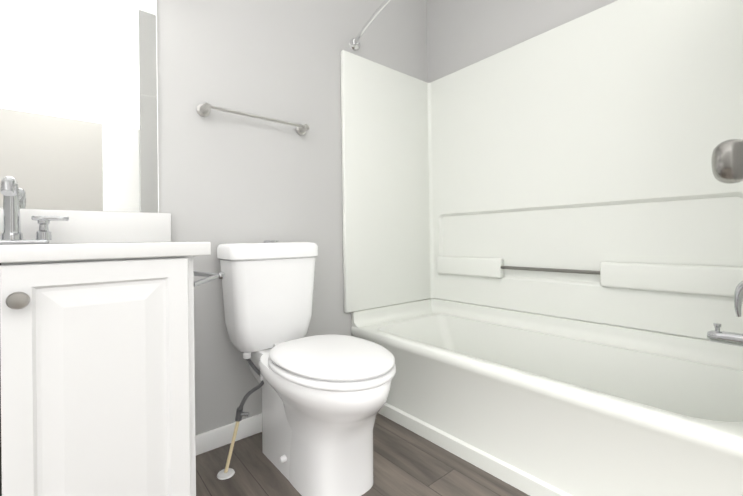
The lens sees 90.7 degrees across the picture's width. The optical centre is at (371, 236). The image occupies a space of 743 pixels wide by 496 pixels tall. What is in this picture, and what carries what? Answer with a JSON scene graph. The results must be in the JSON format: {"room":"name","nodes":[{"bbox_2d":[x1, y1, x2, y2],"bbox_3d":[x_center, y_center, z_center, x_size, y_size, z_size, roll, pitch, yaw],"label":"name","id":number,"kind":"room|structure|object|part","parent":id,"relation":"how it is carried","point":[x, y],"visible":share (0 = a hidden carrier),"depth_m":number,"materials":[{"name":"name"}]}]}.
{"room":"bathroom","nodes":[
{"label":"bathroom","id":0,"kind":"room"},
{"bbox_2d":[41,0,427,434],"bbox_3d":[-0.575,-0.441,1.758,2.635,2.700,0.100,-1,0,-40],"label":"wall","id":1,"kind":"structure","parent":0,"point":[226,177],"depth_m":1.71,"materials":[{"name":"grey paint"}]},
{"bbox_2d":[0,0,158,212],"bbox_3d":[-1.160,-0.569,1.202,0.806,0.952,0.004,-1,0,-40],"label":"mirror","id":2,"kind":"object","parent":1,"relation":"attached to","point":[78,104],"visible":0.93,"depth_m":1.30,"materials":[{"name":"clear glass"}]},
{"bbox_2d":[0,208,170,243],"bbox_3d":[-1.134,-0.034,1.203,0.851,0.115,0.021,-1,0,-40],"label":"backsplash","id":3,"kind":"structure","parent":1,"relation":"attached to","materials":[{"name":"stone"}]},
{"bbox_2d":[195,413,261,454],"bbox_3d":[-0.490,0.867,1.734,0.891,0.082,0.014,-1,0,-40],"label":"baseboard","id":4,"kind":"structure","parent":1,"relation":"attached to","point":[207,441],"depth_m":1.60,"materials":[{"name":"white wood"}]},
{"bbox_2d":[197,103,308,134],"bbox_3d":[-0.520,-0.544,1.695,0.521,0.052,0.066,-1,0,-40],"label":"towel rail","id":5,"kind":"object","parent":1,"relation":"attached to","point":[204,109],"visible":1,"depth_m":1.63,"materials":[{"name":"silver metal"}]},
{"bbox_3d":[-0.700,-0.542,1.545,0.052,0.052,0.066,-1,0,-40],"label":"post","id":6,"kind":"part","parent":5,"relation":"part of","materials":[{"name":"silver metal"}]},
{"bbox_3d":[-0.340,-0.545,1.845,0.052,0.052,0.066,-1,0,-40],"label":"post","id":7,"kind":"part","parent":5,"relation":"part of","materials":[{"name":"silver metal"}]},
{"bbox_2d":[349,0,390,49],"bbox_3d":[0.387,-1.111,1.412,0.193,0.068,1.700,-1,0,-40],"label":"shower curtain rod","id":8,"kind":"object","parent":1,"relation":"attached to","point":[354,43],"visible":1,"depth_m":1.92,"materials":[{"name":"silver metal"}]},
{"bbox_2d":[196,413,529,495],"bbox_3d":[0.379,0.916,0.579,5.500,0.050,3.100,-1,0,-40],"label":"floor","id":9,"kind":"structure","parent":0,"point":[406,462],"depth_m":1.41,"materials":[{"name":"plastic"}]},
{"bbox_2d":[0,176,224,495],"bbox_3d":[-0.922,0.364,1.007,0.920,1.091,0.584,-1,0,-40],"label":"bathroom vanity","id":10,"kind":"object","parent":9,"relation":"on","point":[97,379],"visible":1,"depth_m":0.91,"materials":[{"name":"white paint"}]},
{"bbox_3d":[-0.759,0.136,0.789,0.038,0.038,0.035,-1,0,-40],"label":"knob","id":11,"kind":"part","parent":10,"relation":"part of","materials":[{"name":"silver metal"}]},
{"bbox_3d":[-0.653,0.421,0.908,0.371,0.722,0.020,-1,0,-40],"label":"door","id":12,"kind":"part","parent":10,"relation":"part of","materials":[{"name":"white paint"}]},
{"bbox_2d":[0,242,210,262],"bbox_3d":[-0.963,0.040,0.995,0.846,0.038,0.559,-1,0,-40],"label":"countertop","id":13,"kind":"structure","parent":10,"relation":"on","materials":[{"name":"stone"}]},
{"bbox_2d":[0,176,68,244],"bbox_3d":[-1.062,-0.078,1.077,0.268,0.201,0.147,-1,0,-40],"label":"faucet","id":14,"kind":"object","parent":13,"relation":"on","point":[11,234],"depth_m":1.10,"materials":[{"name":"silver metal"}]},
{"bbox_3d":[-0.546,0.118,1.168,0.103,0.027,0.082,-1,0,-40],"label":"arm","id":15,"kind":"part","parent":10,"relation":"part of"},
{"bbox_3d":[-0.501,0.131,1.115,0.103,0.028,0.082,-1,0,-40],"label":"arm","id":16,"kind":"part","parent":10,"relation":"part of"},
{"bbox_3d":[-0.482,0.124,1.176,0.024,0.026,0.026,-1,0,-40],"label":"knob","id":17,"kind":"part","parent":10,"relation":"part of","materials":[{"name":"silver metal"}]},
{"bbox_2d":[217,240,395,495],"bbox_3d":[-0.270,0.457,1.361,0.458,0.891,0.851,-1,0,-40],"label":"toilet","id":18,"kind":"object","parent":9,"relation":"on","point":[324,398],"visible":1,"depth_m":1.30,"materials":[{"name":"white ceramic"}]},
{"bbox_3d":[-0.489,0.679,1.406,0.038,0.015,0.038,-1,0,-40],"label":"supply valve handle","id":19,"kind":"part","parent":18,"relation":"part of","materials":[{"name":"silver metal"}]},
{"bbox_3d":[-0.451,0.060,1.619,0.398,0.069,0.233,-1,0,-40],"label":"tank lid","id":20,"kind":"part","parent":18,"relation":"part of","materials":[{"name":"white ceramic"}]},
{"bbox_3d":[-0.448,0.283,1.618,0.380,0.376,0.208,-1,0,-40],"label":"tank","id":21,"kind":"part","parent":18,"relation":"part of","materials":[{"name":"white ceramic"}]},
{"bbox_3d":[-0.148,0.668,1.276,0.373,0.464,0.560,-1,0,-40],"label":"bowl","id":22,"kind":"part","parent":18,"relation":"part of","materials":[{"name":"white ceramic"}]},
{"bbox_3d":[-0.129,0.424,1.237,0.368,0.024,0.480,-1,0,-40],"label":"seat","id":23,"kind":"part","parent":18,"relation":"part of","materials":[{"name":"white plastic"}]},
{"bbox_3d":[-0.129,0.395,1.237,0.364,0.029,0.472,-1,0,-40],"label":"lid","id":24,"kind":"part","parent":18,"relation":"part of","materials":[{"name":"white plastic"}]},
{"bbox_2d":[340,0,742,495],"bbox_3d":[0.654,-0.076,1.618,0.728,1.934,1.676,-1,0,-40],"label":"bathtub","id":25,"kind":"object","parent":9,"relation":"on","point":[543,260],"visible":1,"depth_m":1.65,"materials":[{"name":"white plastic"}]},
{"bbox_3d":[0.123,-0.309,2.252,0.728,1.448,0.028,-1,0,-40],"label":"panel","id":26,"kind":"part","parent":25,"relation":"part of","materials":[{"name":"white plastic"}]},
{"bbox_3d":[0.885,0.167,1.859,0.018,0.018,0.502,-1,0,-40],"label":"grab rail","id":27,"kind":"part","parent":25,"relation":"part of","materials":[{"name":"silver metal"}]},
{"bbox_3d":[0.903,-0.322,1.869,0.020,1.448,1.616,-1,0,-40],"label":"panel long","id":28,"kind":"part","parent":25,"relation":"part of","materials":[{"name":"white plastic"}]},
{"bbox_3d":[1.102,0.305,1.079,0.060,0.060,0.167,-1,0,-40],"label":"spout","id":29,"kind":"part","parent":25,"relation":"part of","materials":[{"name":"silver metal"}]},
{"bbox_2d":[711,139,742,183],"bbox_3d":[0.625,-0.128,0.607,0.075,0.075,0.092,-1,0,-40],"label":"shower valve","id":30,"kind":"object","parent":25,"relation":"attached to","point":[727,161],"depth_m":0.60,"materials":[{"name":"silver metal"}]},
{"bbox_3d":[1.128,0.173,1.062,0.042,0.130,0.114,-1,0,-40],"label":"lever","id":31,"kind":"part","parent":25,"relation":"part of","materials":[{"name":"silver metal"}]},
{"bbox_2d":[427,0,616,82],"bbox_3d":[0.968,-0.462,1.886,0.100,2.700,1.680,-1,0,-40],"label":"wall","id":32,"kind":"structure","parent":0,"point":[461,34],"depth_m":2.17,"materials":[{"name":"grey paint"}]}
]}

